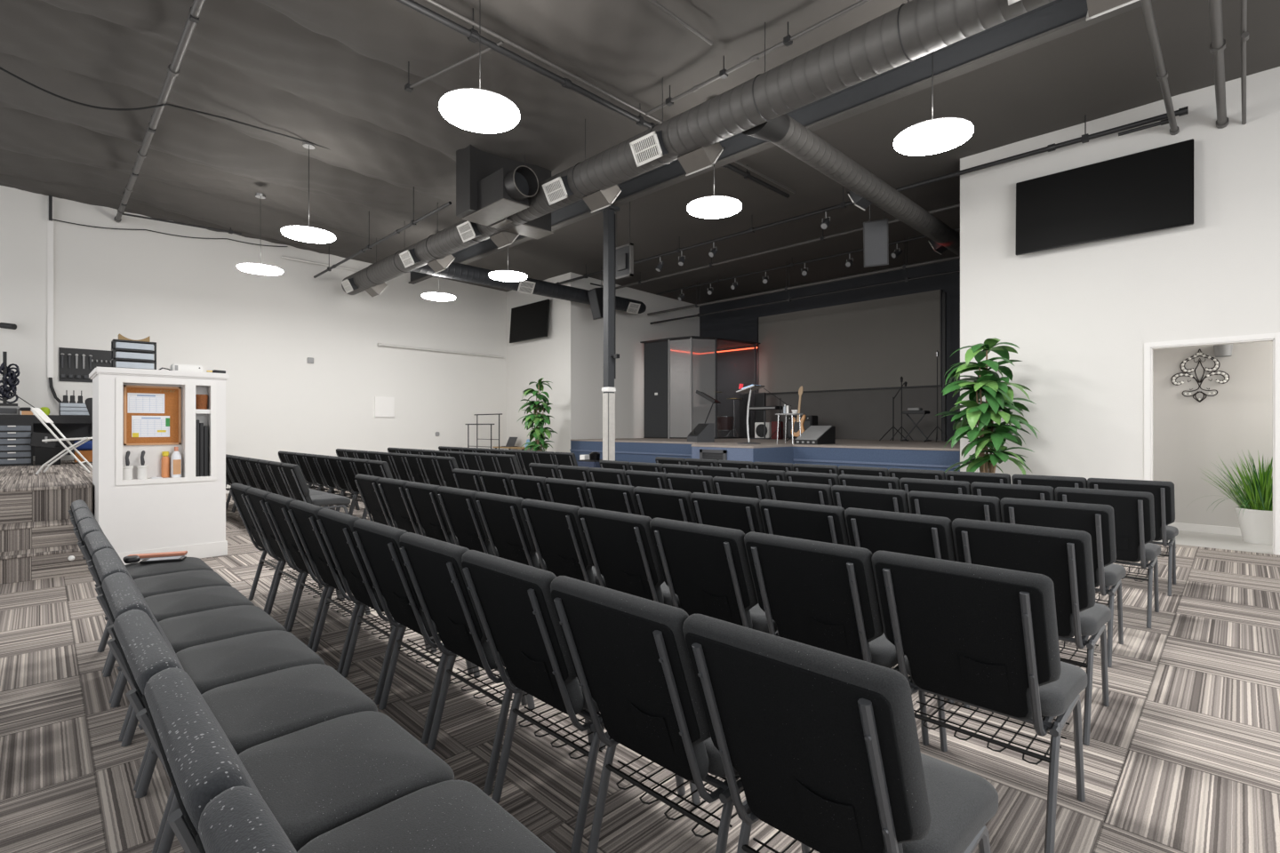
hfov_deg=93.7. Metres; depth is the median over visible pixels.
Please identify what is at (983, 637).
chair
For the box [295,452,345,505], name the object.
chair
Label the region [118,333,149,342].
cardboard tray
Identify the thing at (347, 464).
chair
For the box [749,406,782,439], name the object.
keyboard stand
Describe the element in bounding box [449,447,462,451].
chair
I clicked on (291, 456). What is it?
chair
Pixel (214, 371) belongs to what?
brush
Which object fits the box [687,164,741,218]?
pendant light
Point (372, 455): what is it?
chair
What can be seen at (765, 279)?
spotlight
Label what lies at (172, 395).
cork board
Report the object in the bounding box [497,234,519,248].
grille
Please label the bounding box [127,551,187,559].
booklet
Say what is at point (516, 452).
chair
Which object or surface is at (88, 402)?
office chair
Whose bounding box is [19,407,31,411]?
headphones
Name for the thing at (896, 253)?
spotlight
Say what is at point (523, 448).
side table
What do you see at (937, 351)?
microphone stand
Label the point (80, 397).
radio
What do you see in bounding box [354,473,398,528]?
chair
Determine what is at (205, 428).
binder
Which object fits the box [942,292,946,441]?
pole
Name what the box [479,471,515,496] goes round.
chair
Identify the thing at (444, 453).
chair
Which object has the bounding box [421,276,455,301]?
pendant light
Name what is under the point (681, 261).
spotlight
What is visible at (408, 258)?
air register
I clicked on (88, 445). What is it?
bag
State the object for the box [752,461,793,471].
chair
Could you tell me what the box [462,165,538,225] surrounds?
duct
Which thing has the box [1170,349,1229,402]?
wall ornament
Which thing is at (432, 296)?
diffuser
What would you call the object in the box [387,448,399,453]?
chair
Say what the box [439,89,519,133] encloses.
diffuser
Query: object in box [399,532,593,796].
chair
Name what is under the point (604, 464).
chair
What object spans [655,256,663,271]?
spotlight
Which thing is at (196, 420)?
binder
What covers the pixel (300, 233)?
diffuser
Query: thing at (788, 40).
conduit
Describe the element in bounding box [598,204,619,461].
steel column
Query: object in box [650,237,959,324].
pipe
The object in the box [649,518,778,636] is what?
chair
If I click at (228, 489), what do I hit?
chair
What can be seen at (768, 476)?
chair
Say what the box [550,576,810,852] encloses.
chair
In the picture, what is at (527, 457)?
chair
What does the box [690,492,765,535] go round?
chair
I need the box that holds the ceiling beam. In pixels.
[408,0,1156,284]
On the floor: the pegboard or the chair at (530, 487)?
the chair at (530, 487)
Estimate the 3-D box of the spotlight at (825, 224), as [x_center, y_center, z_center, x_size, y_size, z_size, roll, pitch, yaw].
[2.823,-3.139,9.115,0.131,0.282,0.189,0,0,44]
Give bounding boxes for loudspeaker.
[587,265,603,319]
[616,201,633,280]
[863,205,888,267]
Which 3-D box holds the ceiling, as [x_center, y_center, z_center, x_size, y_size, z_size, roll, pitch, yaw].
[0.099,-3.686,7.170,16.680,0.466,17.400,0,0,-45]
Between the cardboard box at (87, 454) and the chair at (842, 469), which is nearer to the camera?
the chair at (842, 469)
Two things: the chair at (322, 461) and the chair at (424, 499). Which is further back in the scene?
the chair at (322, 461)
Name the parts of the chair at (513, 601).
frame, leg, panel, backrest, seat frame, frame, leg, seat, leg, leg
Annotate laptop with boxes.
[501,437,517,447]
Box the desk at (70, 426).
[0,415,92,455]
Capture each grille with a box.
[434,257,455,273]
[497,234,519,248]
[587,289,600,319]
[591,189,622,213]
[685,147,724,175]
[688,424,708,436]
[755,424,767,437]
[795,425,831,439]
[864,220,887,265]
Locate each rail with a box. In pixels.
[280,256,359,271]
[377,343,503,358]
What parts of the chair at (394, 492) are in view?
frame, panel, frame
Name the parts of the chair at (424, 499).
frame, panel, frame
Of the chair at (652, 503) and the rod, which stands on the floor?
the chair at (652, 503)
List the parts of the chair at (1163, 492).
panel, backrest, seat frame, frame, leg, seat, leg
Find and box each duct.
[341,0,1055,295]
[412,262,646,313]
[742,113,959,256]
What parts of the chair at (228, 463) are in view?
frame, panel, frame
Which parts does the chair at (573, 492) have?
frame, frame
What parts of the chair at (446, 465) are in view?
frame, backrest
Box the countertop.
[0,415,90,419]
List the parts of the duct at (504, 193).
plate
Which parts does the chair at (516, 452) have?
frame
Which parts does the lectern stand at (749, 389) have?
plate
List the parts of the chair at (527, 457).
frame, backrest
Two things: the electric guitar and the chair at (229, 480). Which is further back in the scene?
the electric guitar
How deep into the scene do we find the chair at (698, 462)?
7.55 m
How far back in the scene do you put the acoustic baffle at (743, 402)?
15.32 m
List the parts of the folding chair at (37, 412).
backrest, leg, seat, leg, leg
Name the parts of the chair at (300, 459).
frame, panel, backrest, frame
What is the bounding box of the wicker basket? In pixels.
[195,394,207,409]
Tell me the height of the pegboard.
0.550 m
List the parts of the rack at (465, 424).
post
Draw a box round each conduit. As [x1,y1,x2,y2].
[121,213,241,234]
[313,186,451,278]
[404,40,503,92]
[424,0,795,193]
[645,0,871,115]
[648,0,712,45]
[1118,119,1168,135]
[1240,0,1248,124]
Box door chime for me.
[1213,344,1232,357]
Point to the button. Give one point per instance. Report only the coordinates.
(71, 557)
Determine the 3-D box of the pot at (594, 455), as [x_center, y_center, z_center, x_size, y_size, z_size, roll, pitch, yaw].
[-0.891,0.570,11.809,0.220,0.160,0.220,0,0,-45]
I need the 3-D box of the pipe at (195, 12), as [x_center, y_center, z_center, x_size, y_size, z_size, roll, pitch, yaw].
[-3.274,-3.617,4.603,0.095,0.225,16.140,0,0,-45]
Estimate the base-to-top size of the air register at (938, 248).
0.230 m
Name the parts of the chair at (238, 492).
frame, panel, backrest, leg, frame, leg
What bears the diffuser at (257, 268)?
attached to the pendant light at (257, 268)
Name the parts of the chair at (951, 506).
frame, frame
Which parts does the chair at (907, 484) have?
frame, panel, backrest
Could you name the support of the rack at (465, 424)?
on the floor
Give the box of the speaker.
[40,407,49,415]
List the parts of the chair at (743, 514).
frame, frame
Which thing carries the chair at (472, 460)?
on the floor
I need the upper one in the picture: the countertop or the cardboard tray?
the cardboard tray
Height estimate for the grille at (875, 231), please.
0.584 m
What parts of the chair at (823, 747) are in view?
frame, leg, panel, seat frame, frame, seat, leg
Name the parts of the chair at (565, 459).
panel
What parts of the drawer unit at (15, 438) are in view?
drawer, drawer, drawer, drawer, drawer, drawer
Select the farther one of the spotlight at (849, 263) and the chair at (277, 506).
the spotlight at (849, 263)
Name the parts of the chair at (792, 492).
frame, frame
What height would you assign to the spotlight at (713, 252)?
0.279 m
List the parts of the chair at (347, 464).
backrest, panel, frame, leg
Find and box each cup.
[122,450,133,479]
[136,450,148,479]
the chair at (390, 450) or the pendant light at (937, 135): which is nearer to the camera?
the pendant light at (937, 135)
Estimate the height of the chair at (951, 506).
0.870 m
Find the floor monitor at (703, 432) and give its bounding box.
[687,423,714,442]
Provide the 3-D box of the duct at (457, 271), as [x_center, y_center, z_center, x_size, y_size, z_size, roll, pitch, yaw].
[-1.980,-2.940,12.799,0.310,0.308,5.900,0,0,45]
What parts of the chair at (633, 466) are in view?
panel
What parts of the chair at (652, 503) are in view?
frame, frame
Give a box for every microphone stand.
[763,388,791,439]
[879,381,907,441]
[889,376,913,440]
[924,350,951,442]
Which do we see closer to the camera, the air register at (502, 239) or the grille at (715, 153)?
the grille at (715, 153)
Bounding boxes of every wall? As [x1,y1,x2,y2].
[0,185,506,487]
[506,272,575,452]
[575,273,699,439]
[699,258,959,440]
[960,66,1279,484]
[1152,341,1272,527]
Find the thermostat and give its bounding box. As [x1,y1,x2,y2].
[307,357,313,363]
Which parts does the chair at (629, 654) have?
frame, leg, panel, backrest, seat frame, leg, frame, seat, leg, leg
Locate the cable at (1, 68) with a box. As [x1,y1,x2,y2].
[0,66,328,149]
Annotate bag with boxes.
[73,440,92,450]
[579,455,589,460]
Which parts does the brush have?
handle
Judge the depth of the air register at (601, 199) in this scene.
7.12 m
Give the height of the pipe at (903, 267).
0.614 m
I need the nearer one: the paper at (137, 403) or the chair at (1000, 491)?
the chair at (1000, 491)
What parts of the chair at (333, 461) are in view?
frame, panel, backrest, frame, leg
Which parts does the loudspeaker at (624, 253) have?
panel, frame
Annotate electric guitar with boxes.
[791,386,806,437]
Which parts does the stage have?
thrust panel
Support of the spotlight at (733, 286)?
attached to the bar
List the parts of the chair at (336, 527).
frame, panel, backrest, leg, frame, leg, leg, leg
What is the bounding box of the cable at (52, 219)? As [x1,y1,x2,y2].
[52,218,287,247]
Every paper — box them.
[127,392,164,413]
[131,416,169,437]
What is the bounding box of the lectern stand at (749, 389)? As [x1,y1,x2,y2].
[736,384,764,444]
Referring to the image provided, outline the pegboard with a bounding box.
[58,347,111,382]
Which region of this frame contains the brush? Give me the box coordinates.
[206,369,225,373]
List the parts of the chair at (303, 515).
frame, panel, backrest, leg, frame, leg, leg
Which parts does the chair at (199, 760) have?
frame, panel, frame, backrest, seat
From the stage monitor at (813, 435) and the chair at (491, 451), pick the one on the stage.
the stage monitor at (813, 435)
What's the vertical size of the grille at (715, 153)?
0.244 m
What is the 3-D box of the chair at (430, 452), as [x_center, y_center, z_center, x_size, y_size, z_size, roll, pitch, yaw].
[-3.542,0.839,10.797,0.489,0.870,0.629,0,0,45]
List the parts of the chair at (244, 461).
frame, frame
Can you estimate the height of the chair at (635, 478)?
0.870 m
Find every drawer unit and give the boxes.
[0,423,32,466]
[58,402,89,415]
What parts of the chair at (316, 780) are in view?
frame, panel, frame, backrest, seat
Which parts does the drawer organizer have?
drawer, drawer, drawer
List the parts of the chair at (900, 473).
panel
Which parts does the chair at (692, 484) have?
frame, frame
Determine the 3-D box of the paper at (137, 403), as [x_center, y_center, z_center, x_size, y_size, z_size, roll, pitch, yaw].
[-4.628,-0.223,5.625,0.270,0.185,0.003,0,0,-45]
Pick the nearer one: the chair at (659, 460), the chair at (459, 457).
the chair at (659, 460)
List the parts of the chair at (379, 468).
panel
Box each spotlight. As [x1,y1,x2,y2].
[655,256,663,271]
[677,289,684,301]
[678,251,685,265]
[707,283,712,295]
[708,242,717,257]
[730,278,738,289]
[762,272,768,283]
[801,263,807,275]
[820,211,830,229]
[845,253,853,267]
[891,243,902,258]
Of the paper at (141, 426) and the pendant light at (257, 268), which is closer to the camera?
the paper at (141, 426)
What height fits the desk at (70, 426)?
0.720 m
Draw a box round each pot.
[589,451,599,460]
[1234,505,1272,545]
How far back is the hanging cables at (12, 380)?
9.17 m
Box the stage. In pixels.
[569,438,959,471]
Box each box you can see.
[29,432,60,465]
[74,450,92,462]
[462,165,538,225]
[699,449,727,461]
[771,421,783,439]
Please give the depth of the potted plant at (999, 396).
7.06 m
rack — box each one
[464,424,494,448]
[474,413,502,448]
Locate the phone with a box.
[139,556,186,563]
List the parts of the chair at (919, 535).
frame, panel, backrest, frame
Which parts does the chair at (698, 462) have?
panel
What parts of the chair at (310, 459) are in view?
frame, panel, backrest, frame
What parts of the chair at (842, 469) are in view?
panel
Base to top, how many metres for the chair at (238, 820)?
0.870 m
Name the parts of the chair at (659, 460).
panel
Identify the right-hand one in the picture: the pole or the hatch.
the pole
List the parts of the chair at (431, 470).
frame, frame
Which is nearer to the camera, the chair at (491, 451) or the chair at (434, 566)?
the chair at (434, 566)
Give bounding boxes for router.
[169,363,202,372]
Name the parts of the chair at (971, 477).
panel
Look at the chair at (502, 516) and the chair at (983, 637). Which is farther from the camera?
the chair at (502, 516)
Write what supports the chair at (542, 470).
on the floor
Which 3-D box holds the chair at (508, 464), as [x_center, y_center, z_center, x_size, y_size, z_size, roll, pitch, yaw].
[-1.796,0.839,9.051,0.489,0.870,0.629,0,0,45]
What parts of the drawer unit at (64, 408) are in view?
drawer, drawer, drawer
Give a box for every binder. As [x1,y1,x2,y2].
[195,419,199,476]
[199,423,203,476]
[203,425,207,476]
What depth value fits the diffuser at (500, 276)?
9.65 m
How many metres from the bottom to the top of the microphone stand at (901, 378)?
1.337 m
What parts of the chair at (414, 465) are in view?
frame, frame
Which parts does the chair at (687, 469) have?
panel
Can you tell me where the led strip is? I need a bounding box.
[717,347,757,352]
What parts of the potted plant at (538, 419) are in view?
stem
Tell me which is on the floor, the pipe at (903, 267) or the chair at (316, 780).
the chair at (316, 780)
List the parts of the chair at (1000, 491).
frame, frame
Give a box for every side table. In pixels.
[492,446,533,450]
[775,413,802,444]
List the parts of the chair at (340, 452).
panel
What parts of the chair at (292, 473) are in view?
frame, panel, backrest, frame, seat, seat frame, leg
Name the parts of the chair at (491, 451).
panel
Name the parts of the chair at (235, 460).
frame, frame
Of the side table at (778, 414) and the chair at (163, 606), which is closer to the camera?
the chair at (163, 606)
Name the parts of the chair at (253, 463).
frame, panel, frame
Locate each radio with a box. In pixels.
[62,390,68,402]
[69,390,75,402]
[77,391,82,403]
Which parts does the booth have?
rail, acrylic panel, post, rail, acrylic panel, post, lid, rail, acrylic panel, post, rail, post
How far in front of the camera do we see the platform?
5.30 m
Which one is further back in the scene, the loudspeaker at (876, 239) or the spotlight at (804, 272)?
the spotlight at (804, 272)
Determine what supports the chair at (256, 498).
on the floor
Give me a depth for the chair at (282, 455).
9.99 m
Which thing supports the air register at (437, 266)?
attached to the duct at (915, 29)
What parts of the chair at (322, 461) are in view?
frame, panel, backrest, frame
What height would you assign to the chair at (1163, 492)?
0.870 m
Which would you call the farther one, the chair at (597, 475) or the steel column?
the steel column
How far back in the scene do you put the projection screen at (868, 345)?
13.87 m
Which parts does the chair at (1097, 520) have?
frame, panel, backrest, frame, seat frame, leg, seat, leg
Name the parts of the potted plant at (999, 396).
stem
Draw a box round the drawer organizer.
[111,339,156,369]
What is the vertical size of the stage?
0.980 m
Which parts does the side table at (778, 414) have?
leg, leg, leg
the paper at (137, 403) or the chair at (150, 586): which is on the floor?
the chair at (150, 586)
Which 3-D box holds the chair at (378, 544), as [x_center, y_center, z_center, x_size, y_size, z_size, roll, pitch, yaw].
[-0.888,0.839,2.684,0.474,0.870,0.629,0,0,45]
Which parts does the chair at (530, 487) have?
frame, frame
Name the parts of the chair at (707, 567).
frame, panel, frame, seat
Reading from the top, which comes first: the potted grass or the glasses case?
the potted grass
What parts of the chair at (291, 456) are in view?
panel, backrest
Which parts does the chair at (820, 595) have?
frame, panel, backrest, seat, frame, leg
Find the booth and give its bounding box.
[640,336,759,439]
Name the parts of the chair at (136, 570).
backrest, leg, leg, seat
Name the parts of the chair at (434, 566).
frame, panel, leg, backrest, frame, seat frame, leg, seat, leg, leg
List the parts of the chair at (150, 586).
frame, backrest, leg, leg, seat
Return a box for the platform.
[0,460,92,584]
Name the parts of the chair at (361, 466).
panel, backrest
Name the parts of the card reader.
panel, lid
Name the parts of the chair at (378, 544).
frame, panel, leg, backrest, frame, leg, leg, leg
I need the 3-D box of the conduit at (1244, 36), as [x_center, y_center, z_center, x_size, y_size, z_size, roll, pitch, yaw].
[2.204,-3.124,2.166,11.180,0.085,0.047,0,0,-45]
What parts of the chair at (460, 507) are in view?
frame, panel, frame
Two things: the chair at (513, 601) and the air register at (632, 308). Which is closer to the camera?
the chair at (513, 601)
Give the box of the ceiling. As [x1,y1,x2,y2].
[0,0,1279,303]
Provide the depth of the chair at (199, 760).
1.10 m
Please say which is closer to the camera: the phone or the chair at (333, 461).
the phone
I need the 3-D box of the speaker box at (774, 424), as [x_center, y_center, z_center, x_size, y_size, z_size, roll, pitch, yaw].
[3.253,0.080,14.213,0.200,0.420,0.200,0,0,-45]
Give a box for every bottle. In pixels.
[160,451,169,478]
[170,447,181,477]
[783,404,786,413]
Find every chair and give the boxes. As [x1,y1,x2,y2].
[30,407,92,474]
[67,499,213,673]
[70,508,231,703]
[73,518,254,741]
[80,531,286,791]
[84,398,92,422]
[88,548,325,852]
[96,572,377,852]
[106,609,454,852]
[136,667,556,852]
[195,785,297,852]
[225,454,242,515]
[225,465,234,511]
[225,476,231,504]
[229,482,339,612]
[231,456,251,486]
[239,456,259,488]
[245,488,365,630]
[248,458,271,492]
[257,459,315,495]
[264,493,392,648]
[268,461,332,510]
[278,450,322,491]
[281,463,350,514]
[286,451,332,493]
[288,500,430,674]
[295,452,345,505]
[304,453,357,510]
[315,455,359,511]
[316,508,472,704]
[327,456,361,514]
[336,448,352,495]
[339,456,366,519]
[345,449,361,499]
[352,458,372,519]
[352,519,527,743]
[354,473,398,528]
[355,450,368,459]
[367,451,380,461]
[368,460,393,479]
[378,452,401,479]
[378,477,426,536]
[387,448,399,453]
[391,453,415,481]
[398,448,409,454]
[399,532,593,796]
[404,454,430,484]
[405,481,459,545]
[409,448,422,455]
[419,455,447,487]
[421,449,434,455]
[433,450,448,456]
[435,456,458,487]
[437,486,499,557]
[438,446,450,451]
[448,451,467,469]
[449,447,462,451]
[452,468,484,492]
[461,550,685,852]
[462,448,475,452]
[463,452,483,471]
[474,448,488,453]
[475,491,547,570]
[478,453,500,472]
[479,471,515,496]
[488,448,503,454]
[495,454,520,474]
[503,449,527,475]
[510,474,551,502]
[519,450,538,475]
[521,498,607,587]
[528,463,559,479]
[536,451,556,464]
[544,478,591,508]
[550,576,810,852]
[553,452,577,466]
[557,464,591,482]
[577,507,681,608]
[585,481,639,515]
[588,467,627,485]
[599,460,630,471]
[624,470,668,489]
[628,462,663,472]
[633,487,695,523]
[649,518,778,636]
[655,456,685,464]
[661,464,699,475]
[665,472,715,494]
[682,614,998,852]
[684,458,718,466]
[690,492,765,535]
[697,465,740,478]
[712,476,769,501]
[717,459,753,469]
[738,468,786,481]
[744,531,928,745]
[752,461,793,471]
[759,499,849,633]
[767,480,833,505]
[785,471,839,487]
[792,464,839,476]
[831,485,910,513]
[838,465,888,477]
[838,474,900,489]
[844,507,956,703]
[871,551,1087,852]
[888,468,945,479]
[899,478,971,511]
[907,490,1001,522]
[945,471,1011,484]
[952,518,1111,745]
[970,481,1055,501]
[1000,497,1126,667]
[1011,474,1087,489]
[1054,487,1160,628]
[1087,478,1178,596]
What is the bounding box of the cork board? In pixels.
[123,384,181,445]
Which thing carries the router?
on the storage cabinet
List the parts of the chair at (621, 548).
frame, panel, frame, seat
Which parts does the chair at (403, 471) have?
frame, frame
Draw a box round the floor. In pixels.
[0,487,1279,852]
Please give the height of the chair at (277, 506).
0.870 m
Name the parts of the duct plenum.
plate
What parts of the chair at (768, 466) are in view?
panel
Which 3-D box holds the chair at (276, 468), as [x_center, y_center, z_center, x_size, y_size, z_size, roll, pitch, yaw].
[-3.990,0.839,7.115,0.495,0.870,0.629,0,0,45]
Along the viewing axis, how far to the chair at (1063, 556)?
2.45 m
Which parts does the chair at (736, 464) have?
panel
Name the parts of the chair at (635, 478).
frame, frame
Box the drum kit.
[717,392,741,439]
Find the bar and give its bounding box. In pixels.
[656,227,959,295]
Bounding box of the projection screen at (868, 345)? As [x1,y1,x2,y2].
[757,289,942,394]
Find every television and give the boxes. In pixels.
[509,299,549,343]
[1015,138,1194,255]
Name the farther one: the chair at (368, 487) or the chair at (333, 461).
the chair at (333, 461)
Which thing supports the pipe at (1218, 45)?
attached to the wall at (1080, 318)
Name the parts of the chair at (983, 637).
frame, leg, panel, backrest, seat frame, seat, frame, leg, leg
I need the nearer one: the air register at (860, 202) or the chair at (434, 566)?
the chair at (434, 566)
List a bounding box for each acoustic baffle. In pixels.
[739,392,750,438]
[754,392,766,423]
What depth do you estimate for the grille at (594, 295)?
13.07 m
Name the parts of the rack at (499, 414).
post, post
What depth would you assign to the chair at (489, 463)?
9.19 m
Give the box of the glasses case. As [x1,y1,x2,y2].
[123,555,140,563]
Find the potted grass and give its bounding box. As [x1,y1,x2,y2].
[1185,449,1272,545]
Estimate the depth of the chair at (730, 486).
4.71 m
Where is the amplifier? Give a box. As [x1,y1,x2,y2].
[787,416,817,439]
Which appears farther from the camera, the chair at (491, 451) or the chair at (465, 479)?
the chair at (491, 451)
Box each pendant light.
[237,192,283,275]
[280,142,335,243]
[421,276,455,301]
[439,0,519,133]
[488,245,527,281]
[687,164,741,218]
[893,51,973,155]
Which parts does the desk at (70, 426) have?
panel, leg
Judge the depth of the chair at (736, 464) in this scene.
7.17 m
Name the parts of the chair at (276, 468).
frame, panel, backrest, frame, seat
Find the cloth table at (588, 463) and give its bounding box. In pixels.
[576,459,615,468]
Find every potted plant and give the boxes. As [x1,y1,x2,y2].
[516,377,557,451]
[935,337,1039,474]
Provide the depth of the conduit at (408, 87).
5.77 m
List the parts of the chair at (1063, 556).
frame, panel, backrest, frame, seat frame, leg, seat, leg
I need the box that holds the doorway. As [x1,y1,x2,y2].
[1144,332,1279,555]
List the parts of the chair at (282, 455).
panel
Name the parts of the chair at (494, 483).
frame, frame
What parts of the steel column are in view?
post, cap plate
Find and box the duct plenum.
[456,144,553,239]
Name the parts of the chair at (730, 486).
frame, panel, frame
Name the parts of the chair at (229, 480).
leg, panel, frame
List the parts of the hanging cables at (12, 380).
hook post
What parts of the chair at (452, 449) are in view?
panel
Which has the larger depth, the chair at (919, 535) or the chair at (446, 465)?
the chair at (446, 465)
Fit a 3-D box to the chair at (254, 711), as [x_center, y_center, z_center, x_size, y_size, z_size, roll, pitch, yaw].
[-1.113,0.839,1.709,0.466,0.870,0.629,0,0,45]
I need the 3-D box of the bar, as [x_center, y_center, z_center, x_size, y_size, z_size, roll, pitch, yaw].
[3.147,-3.413,12.410,0.060,0.190,7.700,0,0,-45]
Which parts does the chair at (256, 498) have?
frame, panel, backrest, leg, frame, leg, leg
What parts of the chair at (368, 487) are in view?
frame, panel, frame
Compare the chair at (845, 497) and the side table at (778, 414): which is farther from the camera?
the side table at (778, 414)
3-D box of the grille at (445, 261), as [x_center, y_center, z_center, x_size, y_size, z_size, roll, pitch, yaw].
[-3.292,-2.733,10.143,0.194,0.244,0.360,0,0,-45]
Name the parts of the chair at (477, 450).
panel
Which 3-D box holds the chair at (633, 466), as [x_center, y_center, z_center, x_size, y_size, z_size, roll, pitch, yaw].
[0.252,0.839,7.003,0.513,0.870,0.629,0,0,45]
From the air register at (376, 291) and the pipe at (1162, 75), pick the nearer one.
the pipe at (1162, 75)
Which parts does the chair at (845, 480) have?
panel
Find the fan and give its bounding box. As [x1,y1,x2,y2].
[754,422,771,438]
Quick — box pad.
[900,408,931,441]
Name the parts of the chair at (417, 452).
panel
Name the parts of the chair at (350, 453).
panel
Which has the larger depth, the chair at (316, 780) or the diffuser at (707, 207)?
the diffuser at (707, 207)
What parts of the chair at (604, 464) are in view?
panel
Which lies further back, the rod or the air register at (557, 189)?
the rod
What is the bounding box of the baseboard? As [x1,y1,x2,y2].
[1168,522,1241,535]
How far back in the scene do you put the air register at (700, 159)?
6.05 m
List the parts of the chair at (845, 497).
frame, frame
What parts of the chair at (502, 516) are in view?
frame, panel, frame, seat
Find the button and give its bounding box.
[67,555,74,560]
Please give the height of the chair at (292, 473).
0.870 m
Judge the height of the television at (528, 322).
0.900 m
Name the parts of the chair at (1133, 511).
frame, panel, backrest, seat frame, frame, leg, seat, leg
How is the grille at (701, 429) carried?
attached to the floor monitor at (703, 432)
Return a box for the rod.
[48,194,52,221]
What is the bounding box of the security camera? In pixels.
[0,322,16,329]
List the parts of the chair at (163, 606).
frame, panel, frame, backrest, leg, leg, seat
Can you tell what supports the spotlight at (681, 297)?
attached to the bar
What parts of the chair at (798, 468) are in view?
panel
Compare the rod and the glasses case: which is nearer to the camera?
the glasses case
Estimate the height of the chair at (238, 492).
0.870 m
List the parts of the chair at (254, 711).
frame, panel, frame, backrest, leg, seat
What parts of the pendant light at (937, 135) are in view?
cord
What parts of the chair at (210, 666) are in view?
frame, panel, frame, backrest, leg, leg, seat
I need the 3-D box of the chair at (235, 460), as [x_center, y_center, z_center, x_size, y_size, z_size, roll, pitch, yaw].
[-5.404,0.839,8.530,0.629,0.870,0.495,0,0,-45]
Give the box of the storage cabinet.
[88,367,229,565]
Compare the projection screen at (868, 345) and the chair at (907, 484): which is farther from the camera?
the projection screen at (868, 345)
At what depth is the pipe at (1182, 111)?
7.77 m
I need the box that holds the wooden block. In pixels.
[21,410,32,415]
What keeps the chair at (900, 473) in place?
on the floor
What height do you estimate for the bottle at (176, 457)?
0.290 m
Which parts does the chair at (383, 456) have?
panel, frame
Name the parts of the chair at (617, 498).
frame, frame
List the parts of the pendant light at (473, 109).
cord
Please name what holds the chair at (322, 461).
on the floor
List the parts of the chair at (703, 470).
panel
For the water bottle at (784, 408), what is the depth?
10.29 m
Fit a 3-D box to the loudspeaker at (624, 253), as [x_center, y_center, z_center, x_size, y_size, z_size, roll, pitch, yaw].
[-0.269,-2.980,9.376,0.080,1.300,0.400,0,0,-45]
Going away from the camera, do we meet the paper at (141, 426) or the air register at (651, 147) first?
the paper at (141, 426)
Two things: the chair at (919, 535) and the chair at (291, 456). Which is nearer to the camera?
the chair at (919, 535)
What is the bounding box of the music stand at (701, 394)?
[696,390,720,423]
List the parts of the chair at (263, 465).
frame, panel, backrest, frame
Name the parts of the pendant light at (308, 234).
cord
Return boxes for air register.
[340,278,358,293]
[364,282,388,297]
[399,248,420,267]
[427,254,455,273]
[456,221,481,242]
[489,231,519,248]
[515,280,535,295]
[541,176,574,205]
[582,184,622,213]
[624,301,640,314]
[629,130,668,167]
[677,142,724,175]
[847,191,871,210]
[928,240,947,255]
[1008,0,1020,5]
[1086,0,1139,20]
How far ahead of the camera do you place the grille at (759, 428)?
14.46 m
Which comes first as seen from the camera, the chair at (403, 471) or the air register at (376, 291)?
the chair at (403, 471)
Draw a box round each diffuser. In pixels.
[237,263,283,275]
[280,225,335,243]
[421,292,455,301]
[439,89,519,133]
[488,271,527,281]
[687,196,741,218]
[893,118,973,155]
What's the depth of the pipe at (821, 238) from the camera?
11.18 m
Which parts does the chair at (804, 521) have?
frame, panel, backrest, frame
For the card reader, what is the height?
0.170 m
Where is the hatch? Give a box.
[374,396,394,417]
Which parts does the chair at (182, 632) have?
frame, panel, frame, backrest, leg, leg, seat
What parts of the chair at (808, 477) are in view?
panel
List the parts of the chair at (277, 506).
frame, panel, backrest, leg, frame, leg, leg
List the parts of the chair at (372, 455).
panel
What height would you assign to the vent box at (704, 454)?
0.460 m
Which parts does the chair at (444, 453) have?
panel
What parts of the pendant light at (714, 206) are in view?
cord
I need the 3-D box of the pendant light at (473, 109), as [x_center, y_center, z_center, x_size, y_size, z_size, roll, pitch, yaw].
[-1.244,-3.021,4.667,0.608,1.182,0.608,0,0,-45]
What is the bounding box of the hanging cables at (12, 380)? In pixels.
[0,352,20,403]
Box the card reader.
[0,403,20,415]
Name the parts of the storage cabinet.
niche trim, baseboard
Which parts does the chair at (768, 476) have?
panel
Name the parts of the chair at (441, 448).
panel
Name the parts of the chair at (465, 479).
frame, frame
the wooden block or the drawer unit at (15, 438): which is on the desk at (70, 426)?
the wooden block
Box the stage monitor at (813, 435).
[794,425,835,444]
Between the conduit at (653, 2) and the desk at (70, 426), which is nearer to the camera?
the conduit at (653, 2)
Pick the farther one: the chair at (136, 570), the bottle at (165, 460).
the bottle at (165, 460)
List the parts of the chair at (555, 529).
frame, panel, frame, seat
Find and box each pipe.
[47,200,62,402]
[113,0,205,223]
[394,0,789,198]
[555,106,1188,284]
[616,203,959,288]
[647,256,959,315]
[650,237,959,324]
[1140,0,1179,135]
[1208,0,1228,128]
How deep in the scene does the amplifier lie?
13.78 m

